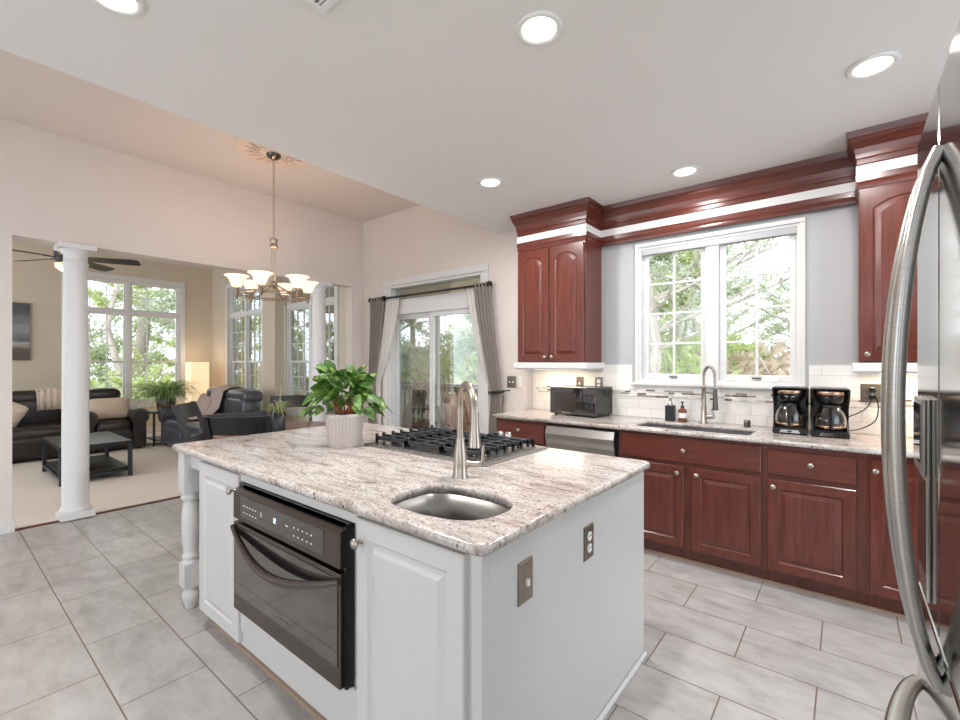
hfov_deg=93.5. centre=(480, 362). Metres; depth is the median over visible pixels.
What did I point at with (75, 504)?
column
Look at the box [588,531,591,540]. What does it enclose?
socket
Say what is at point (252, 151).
ceiling medallion
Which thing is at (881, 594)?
base cabinet
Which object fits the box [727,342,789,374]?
bush
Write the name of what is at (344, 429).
potted plant
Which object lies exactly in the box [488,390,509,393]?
tie
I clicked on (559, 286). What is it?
upper cabinet
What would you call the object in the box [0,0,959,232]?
ceiling
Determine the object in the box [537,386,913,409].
trim
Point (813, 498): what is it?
base cabinet
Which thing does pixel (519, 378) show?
wall control
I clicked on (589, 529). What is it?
power outlet
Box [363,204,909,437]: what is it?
wall
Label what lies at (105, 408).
throw pillow
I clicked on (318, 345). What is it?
column
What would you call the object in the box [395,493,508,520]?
prep sink
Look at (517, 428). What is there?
base cabinet
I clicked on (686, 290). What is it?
tree
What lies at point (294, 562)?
wall oven
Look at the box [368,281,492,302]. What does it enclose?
curtain rod
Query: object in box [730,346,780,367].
bush
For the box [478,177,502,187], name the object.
recessed light
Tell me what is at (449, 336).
tree
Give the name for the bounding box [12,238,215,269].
ceiling
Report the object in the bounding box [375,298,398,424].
sheer curtain
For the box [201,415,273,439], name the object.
dining chair
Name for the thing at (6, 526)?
baseboard
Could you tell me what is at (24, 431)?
seat cushion
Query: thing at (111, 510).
trim
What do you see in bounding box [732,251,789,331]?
tree
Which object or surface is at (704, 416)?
kitchen faucet
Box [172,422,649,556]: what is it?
island countertop
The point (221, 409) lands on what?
cushion
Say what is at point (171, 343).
tree
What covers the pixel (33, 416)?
cushion
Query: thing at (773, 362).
bush
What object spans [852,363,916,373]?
light
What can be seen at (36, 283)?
wall
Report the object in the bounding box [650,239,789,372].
tree
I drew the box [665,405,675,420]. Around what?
bottle
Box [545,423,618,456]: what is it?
dishwasher
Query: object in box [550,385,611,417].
microwave
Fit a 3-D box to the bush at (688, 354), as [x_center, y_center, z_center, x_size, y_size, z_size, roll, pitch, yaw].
[4.254,1.906,11.905,5.842,5.395,5.847,0,0,-40]
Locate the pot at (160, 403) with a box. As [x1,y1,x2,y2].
[155,397,175,409]
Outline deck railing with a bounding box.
[446,383,477,430]
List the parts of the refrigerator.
handle, handle, handle, door, freezer drawer, door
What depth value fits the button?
3.27 m
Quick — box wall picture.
[12,302,29,359]
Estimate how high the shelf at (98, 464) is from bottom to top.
0.030 m
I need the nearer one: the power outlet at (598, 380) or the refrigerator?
the refrigerator
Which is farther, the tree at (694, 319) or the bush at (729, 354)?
the tree at (694, 319)
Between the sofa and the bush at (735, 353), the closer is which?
the sofa
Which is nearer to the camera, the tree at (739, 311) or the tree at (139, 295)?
the tree at (139, 295)
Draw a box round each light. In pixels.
[91,0,145,16]
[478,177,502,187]
[513,363,603,369]
[515,10,562,45]
[670,165,699,177]
[846,51,901,79]
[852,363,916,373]
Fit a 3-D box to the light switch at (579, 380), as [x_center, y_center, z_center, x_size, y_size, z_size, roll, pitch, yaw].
[0.926,0.197,4.240,0.075,0.120,0.016,0,0,39]
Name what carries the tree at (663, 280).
on the ground
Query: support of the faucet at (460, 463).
on the island countertop at (536, 489)
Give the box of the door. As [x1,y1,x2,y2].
[383,263,488,433]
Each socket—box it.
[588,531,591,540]
[588,543,591,552]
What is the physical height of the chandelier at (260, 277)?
1.365 m
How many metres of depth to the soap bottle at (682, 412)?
3.57 m
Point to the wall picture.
(20, 311)
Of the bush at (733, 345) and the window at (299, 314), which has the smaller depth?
the window at (299, 314)
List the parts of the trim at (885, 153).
light rail, band moulding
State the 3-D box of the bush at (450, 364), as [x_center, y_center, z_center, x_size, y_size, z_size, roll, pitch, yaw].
[-2.408,1.923,14.861,5.804,5.360,5.809,0,0,9]
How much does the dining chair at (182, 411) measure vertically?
1.020 m
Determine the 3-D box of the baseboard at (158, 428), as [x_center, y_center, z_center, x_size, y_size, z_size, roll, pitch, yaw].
[-7.984,1.323,6.894,0.015,0.112,7.085,0,0,39]
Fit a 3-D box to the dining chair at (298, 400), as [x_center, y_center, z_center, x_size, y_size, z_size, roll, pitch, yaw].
[-2.036,0.877,4.787,0.436,1.020,0.620,0,0,-16]
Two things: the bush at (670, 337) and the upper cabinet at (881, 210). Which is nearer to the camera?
the upper cabinet at (881, 210)
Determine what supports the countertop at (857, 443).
on the base cabinet at (704, 497)
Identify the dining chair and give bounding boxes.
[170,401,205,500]
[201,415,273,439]
[269,395,312,420]
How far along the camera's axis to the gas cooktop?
2.39 m
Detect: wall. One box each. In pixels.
[0,118,362,520]
[12,242,211,427]
[212,269,345,421]
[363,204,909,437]
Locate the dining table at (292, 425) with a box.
[213,421,325,438]
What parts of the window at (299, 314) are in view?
pane, pane, pane, pane, pane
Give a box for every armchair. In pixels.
[89,388,149,452]
[158,387,266,445]
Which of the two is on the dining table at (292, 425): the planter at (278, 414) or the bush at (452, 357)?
the planter at (278, 414)
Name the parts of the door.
pane, transom pane, handle, sash, pane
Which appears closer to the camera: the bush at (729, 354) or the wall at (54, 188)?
the wall at (54, 188)
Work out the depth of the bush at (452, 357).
13.70 m
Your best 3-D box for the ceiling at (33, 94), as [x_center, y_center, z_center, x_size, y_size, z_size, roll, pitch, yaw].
[-2.970,-1.988,2.851,2.376,0.150,7.100,0,0,39]
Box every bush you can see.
[91,371,154,399]
[445,326,477,393]
[445,349,477,386]
[445,354,467,392]
[448,330,477,415]
[660,344,700,373]
[660,345,762,374]
[661,330,699,353]
[661,332,733,368]
[667,351,787,374]
[667,352,789,371]
[677,337,789,374]
[684,329,781,357]
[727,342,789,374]
[727,349,789,374]
[728,352,788,374]
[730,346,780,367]
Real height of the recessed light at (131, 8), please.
0.011 m
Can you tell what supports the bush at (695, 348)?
on the ground
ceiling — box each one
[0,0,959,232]
[0,49,419,222]
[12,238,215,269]
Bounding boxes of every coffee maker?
[772,386,808,435]
[810,387,850,438]
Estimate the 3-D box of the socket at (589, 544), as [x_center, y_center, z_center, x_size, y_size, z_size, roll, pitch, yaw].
[0.403,0.689,1.673,0.004,0.034,0.034,0,0,39]
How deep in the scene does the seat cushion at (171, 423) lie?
7.10 m
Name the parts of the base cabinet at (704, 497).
door, drawer, door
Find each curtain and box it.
[368,297,383,423]
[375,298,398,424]
[466,288,490,428]
[474,282,501,433]
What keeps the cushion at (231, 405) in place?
on the armchair at (240, 402)
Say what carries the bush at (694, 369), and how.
on the ground
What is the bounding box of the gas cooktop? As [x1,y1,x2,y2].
[363,425,547,466]
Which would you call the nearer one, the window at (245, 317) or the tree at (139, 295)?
the window at (245, 317)
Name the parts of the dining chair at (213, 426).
leg, rail, leg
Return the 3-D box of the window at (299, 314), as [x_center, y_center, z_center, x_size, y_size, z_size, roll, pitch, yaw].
[-2.731,-0.353,7.287,1.650,2.460,0.140,0,0,39]
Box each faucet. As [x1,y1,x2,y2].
[452,381,484,478]
[700,365,717,423]
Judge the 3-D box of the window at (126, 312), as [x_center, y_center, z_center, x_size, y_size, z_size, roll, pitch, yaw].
[-6.703,-0.373,8.569,0.140,2.500,1.880,0,0,39]
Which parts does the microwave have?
door, control panel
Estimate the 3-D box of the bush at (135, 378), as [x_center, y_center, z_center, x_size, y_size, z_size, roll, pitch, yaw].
[-10.329,2.405,13.232,4.664,4.388,4.753,0,0,-14]
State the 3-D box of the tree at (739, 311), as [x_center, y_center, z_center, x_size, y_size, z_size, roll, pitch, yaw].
[9.175,-5.811,27.020,12.498,20.818,10.618,0,0,39]
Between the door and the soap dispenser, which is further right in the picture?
the soap dispenser
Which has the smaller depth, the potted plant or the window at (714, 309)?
the potted plant
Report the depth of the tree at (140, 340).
16.31 m
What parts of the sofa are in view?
panel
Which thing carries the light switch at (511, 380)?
attached to the wall at (831, 233)
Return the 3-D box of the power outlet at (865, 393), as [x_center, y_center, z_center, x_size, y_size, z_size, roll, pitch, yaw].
[2.546,0.202,2.935,0.115,0.120,0.010,0,0,39]
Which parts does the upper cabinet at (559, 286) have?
door, door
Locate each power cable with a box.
[849,388,878,430]
[849,395,875,416]
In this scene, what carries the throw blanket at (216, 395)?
on the armchair at (240, 402)
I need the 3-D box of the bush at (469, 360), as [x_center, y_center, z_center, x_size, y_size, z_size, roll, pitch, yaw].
[1.181,1.806,12.575,6.059,5.595,6.064,0,0,-18]
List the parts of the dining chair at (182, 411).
leg, rail, leg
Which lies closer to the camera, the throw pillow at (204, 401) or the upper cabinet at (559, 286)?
the upper cabinet at (559, 286)
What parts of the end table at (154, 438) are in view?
leg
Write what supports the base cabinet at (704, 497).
on the floor
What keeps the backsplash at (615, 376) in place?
attached to the wall at (831, 233)
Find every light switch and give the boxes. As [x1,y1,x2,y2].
[507,376,515,387]
[518,556,532,606]
[576,377,583,384]
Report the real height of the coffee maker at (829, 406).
0.307 m
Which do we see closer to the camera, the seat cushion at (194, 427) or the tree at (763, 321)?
the seat cushion at (194, 427)
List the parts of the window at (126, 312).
sash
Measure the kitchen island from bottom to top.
0.881 m
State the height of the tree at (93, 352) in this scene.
11.010 m
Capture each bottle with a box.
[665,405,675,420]
[678,401,686,421]
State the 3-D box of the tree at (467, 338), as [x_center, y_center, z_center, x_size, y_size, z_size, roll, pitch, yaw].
[1.956,-0.937,12.138,6.639,11.060,5.640,0,0,-37]
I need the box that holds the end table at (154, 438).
[146,409,160,446]
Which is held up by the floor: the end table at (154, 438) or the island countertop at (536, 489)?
the end table at (154, 438)
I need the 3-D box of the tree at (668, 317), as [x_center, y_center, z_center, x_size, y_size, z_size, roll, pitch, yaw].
[3.978,-0.638,14.462,6.293,10.460,4.300,0,0,18]
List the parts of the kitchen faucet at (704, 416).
handle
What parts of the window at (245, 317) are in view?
pane, pane, pane, sash, pane, pane, pane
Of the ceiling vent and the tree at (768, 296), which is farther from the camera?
the tree at (768, 296)
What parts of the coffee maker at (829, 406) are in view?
frame, water tank, lid, carafe lid, warming plate, control panel, carafe handle, frame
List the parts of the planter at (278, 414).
pot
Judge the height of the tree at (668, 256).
16.264 m
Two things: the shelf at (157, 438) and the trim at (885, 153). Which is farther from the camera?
the shelf at (157, 438)
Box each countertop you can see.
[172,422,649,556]
[492,409,913,457]
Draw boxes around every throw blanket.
[34,387,61,409]
[187,385,242,419]
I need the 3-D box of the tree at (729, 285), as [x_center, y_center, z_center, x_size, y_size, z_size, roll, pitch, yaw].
[5.783,-3.113,12.036,5.140,15.406,6.333,0,0,-38]
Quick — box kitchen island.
[178,452,646,719]
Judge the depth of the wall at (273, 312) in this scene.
7.72 m
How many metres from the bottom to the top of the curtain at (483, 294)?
2.220 m
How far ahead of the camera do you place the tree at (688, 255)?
14.43 m
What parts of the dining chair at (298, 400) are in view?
leg, rail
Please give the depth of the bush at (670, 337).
13.80 m
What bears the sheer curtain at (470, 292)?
hanging from the curtain rod
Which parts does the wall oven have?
door glass, control panel, trim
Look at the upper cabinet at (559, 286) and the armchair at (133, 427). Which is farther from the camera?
the armchair at (133, 427)
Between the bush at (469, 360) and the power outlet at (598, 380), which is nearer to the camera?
the power outlet at (598, 380)
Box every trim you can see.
[15,496,180,530]
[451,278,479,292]
[510,112,928,252]
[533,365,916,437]
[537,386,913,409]
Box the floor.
[0,432,916,719]
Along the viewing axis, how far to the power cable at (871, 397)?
2.92 m
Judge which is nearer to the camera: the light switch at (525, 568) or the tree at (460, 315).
the light switch at (525, 568)
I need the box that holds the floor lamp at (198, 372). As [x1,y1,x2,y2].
[185,362,208,402]
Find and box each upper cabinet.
[513,240,603,369]
[852,179,916,373]
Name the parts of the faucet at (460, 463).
spout, handle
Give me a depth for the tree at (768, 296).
12.80 m
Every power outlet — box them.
[584,522,593,561]
[595,377,602,385]
[861,384,880,402]
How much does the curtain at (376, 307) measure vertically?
2.220 m
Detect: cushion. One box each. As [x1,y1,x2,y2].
[12,422,60,440]
[15,401,60,424]
[95,418,130,431]
[165,417,198,431]
[185,421,201,434]
[214,398,224,413]
[224,398,260,412]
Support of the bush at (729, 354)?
on the ground
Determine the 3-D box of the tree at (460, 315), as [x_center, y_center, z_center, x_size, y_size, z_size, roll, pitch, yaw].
[1.313,-2.013,24.051,7.949,13.212,5.432,0,0,-11]
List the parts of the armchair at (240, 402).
arm, panel, panel, arm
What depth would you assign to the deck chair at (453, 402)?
6.90 m
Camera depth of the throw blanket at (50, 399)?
6.76 m
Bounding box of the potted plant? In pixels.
[297,360,391,447]
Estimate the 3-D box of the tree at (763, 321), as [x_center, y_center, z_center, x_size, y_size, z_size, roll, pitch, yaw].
[12.026,-5.811,22.222,10.618,20.818,12.498,0,0,-29]
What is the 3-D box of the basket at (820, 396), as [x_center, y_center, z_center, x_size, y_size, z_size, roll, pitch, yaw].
[2.223,0.223,2.877,0.164,0.080,0.176,0,0,35]
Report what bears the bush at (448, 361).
on the ground
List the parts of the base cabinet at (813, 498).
knob, knob, drawer, door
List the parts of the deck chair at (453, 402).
arm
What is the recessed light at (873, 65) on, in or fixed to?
in the ceiling at (421, 102)
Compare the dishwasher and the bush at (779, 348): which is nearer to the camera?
the dishwasher
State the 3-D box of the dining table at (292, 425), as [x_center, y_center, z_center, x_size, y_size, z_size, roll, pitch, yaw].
[-1.856,1.007,4.226,1.160,0.760,1.160,0,0,39]
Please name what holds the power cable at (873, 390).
attached to the coffee maker at (829, 406)
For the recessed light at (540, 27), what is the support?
in the ceiling at (421, 102)
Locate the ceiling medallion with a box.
[234,138,307,167]
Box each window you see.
[61,271,184,407]
[225,278,262,409]
[284,279,338,416]
[631,217,805,388]
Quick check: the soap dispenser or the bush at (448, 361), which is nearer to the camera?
the soap dispenser
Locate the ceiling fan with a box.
[12,244,140,271]
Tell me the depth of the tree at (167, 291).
14.23 m
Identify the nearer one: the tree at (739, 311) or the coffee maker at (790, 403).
the coffee maker at (790, 403)
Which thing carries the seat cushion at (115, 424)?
on the armchair at (133, 427)
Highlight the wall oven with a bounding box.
[230,482,354,690]
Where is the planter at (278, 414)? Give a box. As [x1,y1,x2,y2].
[254,384,298,431]
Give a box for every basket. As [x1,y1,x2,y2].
[776,389,804,401]
[814,390,845,403]
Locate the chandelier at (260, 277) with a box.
[224,152,318,304]
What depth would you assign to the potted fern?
7.58 m
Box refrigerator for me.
[880,21,959,719]
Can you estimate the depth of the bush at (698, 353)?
11.00 m
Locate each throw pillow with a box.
[12,402,27,427]
[89,397,129,419]
[197,393,211,412]
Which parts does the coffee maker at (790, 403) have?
frame, carafe handle, control panel, carafe lid, warming plate, lid, water tank, frame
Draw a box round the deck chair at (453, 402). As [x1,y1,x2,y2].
[447,390,470,431]
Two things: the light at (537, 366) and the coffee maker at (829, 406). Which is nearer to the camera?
the coffee maker at (829, 406)
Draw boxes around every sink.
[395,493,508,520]
[645,425,751,434]
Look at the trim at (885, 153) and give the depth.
3.35 m
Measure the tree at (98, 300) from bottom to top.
8.808 m
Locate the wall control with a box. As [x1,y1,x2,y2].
[518,377,521,387]
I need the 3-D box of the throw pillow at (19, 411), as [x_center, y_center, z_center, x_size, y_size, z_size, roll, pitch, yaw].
[-6.584,0.727,6.171,0.556,0.556,0.190,0,0,-39]
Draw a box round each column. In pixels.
[54,241,96,521]
[311,280,332,421]
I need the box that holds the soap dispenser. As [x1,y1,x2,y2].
[665,397,675,420]
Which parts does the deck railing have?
rail, rail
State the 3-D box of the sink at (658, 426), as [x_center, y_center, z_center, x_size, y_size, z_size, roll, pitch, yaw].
[1.542,0.604,3.276,0.766,0.206,0.361,0,0,39]
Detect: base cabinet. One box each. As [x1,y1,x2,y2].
[497,418,547,445]
[619,430,764,581]
[764,444,862,607]
[863,453,919,618]
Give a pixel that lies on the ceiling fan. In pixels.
(58, 256)
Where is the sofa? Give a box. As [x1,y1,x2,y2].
[12,390,60,461]
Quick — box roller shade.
[642,226,796,255]
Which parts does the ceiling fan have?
blade, blade, motor, lamp shade, blade, blade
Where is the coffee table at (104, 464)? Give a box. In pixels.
[42,431,132,486]
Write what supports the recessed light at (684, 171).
in the ceiling at (421, 102)
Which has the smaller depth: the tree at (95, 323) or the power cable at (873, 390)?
the power cable at (873, 390)
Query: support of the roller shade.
attached to the window at (714, 309)
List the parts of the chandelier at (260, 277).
lamp shade, lamp shade, arm, arm, lamp shade, arm, stem, chain, arm, lamp shade, arm, arm, lamp shade, lamp shade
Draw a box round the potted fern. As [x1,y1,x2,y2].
[116,379,203,409]
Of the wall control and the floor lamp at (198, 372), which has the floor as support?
the floor lamp at (198, 372)
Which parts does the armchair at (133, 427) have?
arm, panel, arm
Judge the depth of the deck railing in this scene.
7.65 m
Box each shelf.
[46,454,127,473]
[146,436,160,440]
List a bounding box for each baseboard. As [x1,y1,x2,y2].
[0,515,14,534]
[146,426,160,432]
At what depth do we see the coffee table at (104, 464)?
5.49 m
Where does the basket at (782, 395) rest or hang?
on the coffee maker at (790, 403)
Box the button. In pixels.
[744,420,750,426]
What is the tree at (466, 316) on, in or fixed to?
on the ground
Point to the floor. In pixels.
(95, 623)
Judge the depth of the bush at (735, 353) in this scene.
11.56 m
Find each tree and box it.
[88,282,174,399]
[88,292,173,386]
[90,281,174,398]
[90,286,174,398]
[90,334,108,380]
[104,283,174,342]
[119,303,174,366]
[445,314,470,366]
[445,324,476,417]
[446,320,477,426]
[447,315,470,334]
[650,236,789,333]
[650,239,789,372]
[650,243,789,360]
[650,253,774,354]
[650,254,665,338]
[653,249,758,340]
[653,272,698,341]
[655,249,751,343]
[657,250,698,345]
[658,309,693,353]
[667,250,767,354]
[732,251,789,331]
[733,290,789,353]
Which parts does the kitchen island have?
leg, door, knob, panel, rail, knob, door, corner post, shoe moulding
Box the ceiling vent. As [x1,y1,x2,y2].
[301,0,339,14]
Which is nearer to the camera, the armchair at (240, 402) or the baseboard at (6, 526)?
the baseboard at (6, 526)
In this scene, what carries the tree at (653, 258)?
on the ground

